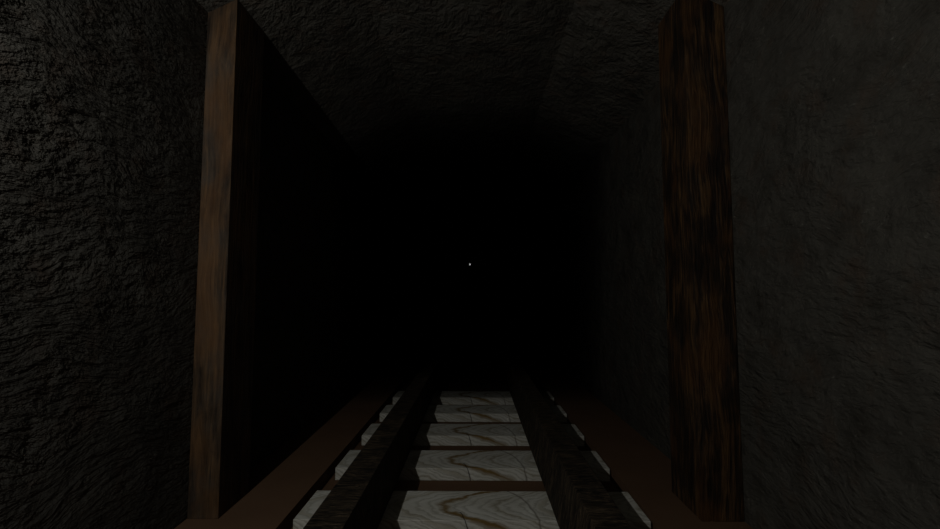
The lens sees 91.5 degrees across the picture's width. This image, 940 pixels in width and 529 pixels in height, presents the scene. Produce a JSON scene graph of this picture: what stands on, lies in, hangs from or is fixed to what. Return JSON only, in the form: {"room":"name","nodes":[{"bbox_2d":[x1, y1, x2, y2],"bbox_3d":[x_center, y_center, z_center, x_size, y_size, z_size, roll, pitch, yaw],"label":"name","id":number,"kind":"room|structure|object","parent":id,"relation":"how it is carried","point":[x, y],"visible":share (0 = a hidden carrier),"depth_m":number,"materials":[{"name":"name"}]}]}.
{"room":"underground passage","nodes":[
{"label":"underground passage","id":0,"kind":"room"},
{"bbox_2d":[0,0,434,528],"bbox_3d":[-2.091,0.430,10.519,0.250,3.810,27.000,0,-4,1],"label":"wall","id":1,"kind":"structure","parent":0,"point":[102,101],"depth_m":2.85,"materials":[{"name":"grey stone"}]},
{"bbox_2d":[197,0,728,253],"bbox_3d":[0.034,-1.859,10.656,4.500,0.775,27.000,0,-4,1],"label":"ceiling","id":2,"kind":"structure","parent":0,"point":[471,120],"depth_m":5.68,"materials":[{"name":"grey stone"}]},
{"bbox_2d":[174,327,752,528],"bbox_3d":[0.034,2.553,10.347,4.500,0.450,27.500,0,-4,1],"label":"floor","id":3,"kind":"structure","parent":0,"point":[282,483],"depth_m":5.07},
{"bbox_2d":[187,0,263,518],"bbox_3d":[-1.926,-0.103,3.667,0.226,3.917,0.460,0,-4,1],"label":"timber post","id":4,"kind":"object","parent":3,"relation":"on","point":[221,417],"visible":1,"depth_m":3.50,"materials":[{"name":"brown wood"}]},
{"bbox_2d":[303,320,461,528],"bbox_3d":[-0.682,2.144,10.384,0.246,0.368,26.800,0,-4,1],"label":"wooden rail","id":5,"kind":"object","parent":3,"relation":"on","point":[360,498],"visible":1,"depth_m":3.63,"materials":[{"name":"brown wood"}]},
{"bbox_2d":[293,490,650,528],"bbox_3d":[0.012,1.908,3.526,2.565,0.114,0.500,0,-4,1],"label":"sleeper","id":6,"kind":"object","parent":3,"relation":"on","point":[404,509],"visible":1,"depth_m":3.43,"materials":[{"name":"grey wood"}]},
{"bbox_2d":[335,450,609,480],"bbox_3d":[0.023,1.977,4.523,2.565,0.114,0.500,0,-4,1],"label":"sleeper","id":7,"kind":"object","parent":3,"relation":"on","point":[427,465],"visible":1,"depth_m":4.32,"materials":[{"name":"grey wood"}]},
{"bbox_2d":[362,424,583,445],"bbox_3d":[0.034,2.047,5.521,2.565,0.114,0.500,0,-4,1],"label":"sleeper","id":8,"kind":"object","parent":3,"relation":"on","point":[428,434],"visible":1,"depth_m":5.29,"materials":[{"name":"grey wood"}]},
{"bbox_2d":[380,405,566,421],"bbox_3d":[0.044,2.117,6.518,2.565,0.114,0.500,0,-4,1],"label":"sleeper","id":9,"kind":"object","parent":3,"relation":"on","point":[435,413],"visible":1,"depth_m":6.28,"materials":[{"name":"grey wood"}]},
{"bbox_2d":[393,391,553,404],"bbox_3d":[0.055,2.187,7.516,2.565,0.114,0.500,0,-4,1],"label":"sleeper","id":10,"kind":"object","parent":3,"relation":"on","point":[439,397],"visible":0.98,"depth_m":7.28,"materials":[{"name":"grey wood"}]},
{"bbox_2d":[486,320,631,528],"bbox_3d":[0.823,2.143,10.367,0.257,0.368,26.800,0,-4,1],"label":"wooden rail","id":11,"kind":"object","parent":3,"relation":"on","point":[578,499],"visible":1,"depth_m":3.66,"materials":[{"name":"brown wood"}]},
{"bbox_2d":[658,0,743,521],"bbox_3d":[1.805,-0.137,3.649,0.304,3.982,0.500,0,-4,1],"label":"timber post","id":12,"kind":"object","parent":3,"relation":"on","point":[704,401],"visible":1,"depth_m":3.45,"materials":[{"name":"brown wood"}]},
{"bbox_2d":[435,244,511,329],"bbox_3d":[0.181,1.049,24.110,4.500,4.700,0.250,0,-4,1],"label":"wall","id":13,"kind":"structure","parent":0,"point":[474,294],"depth_m":23.97,"materials":[{"name":"black"}]},
{"bbox_2d":[511,0,939,528],"bbox_3d":[2.159,0.417,10.474,0.250,3.830,27.000,0,-4,1],"label":"wall","id":14,"kind":"structure","parent":0,"point":[834,105],"depth_m":2.66,"materials":[{"name":"grey stone"}]}
]}

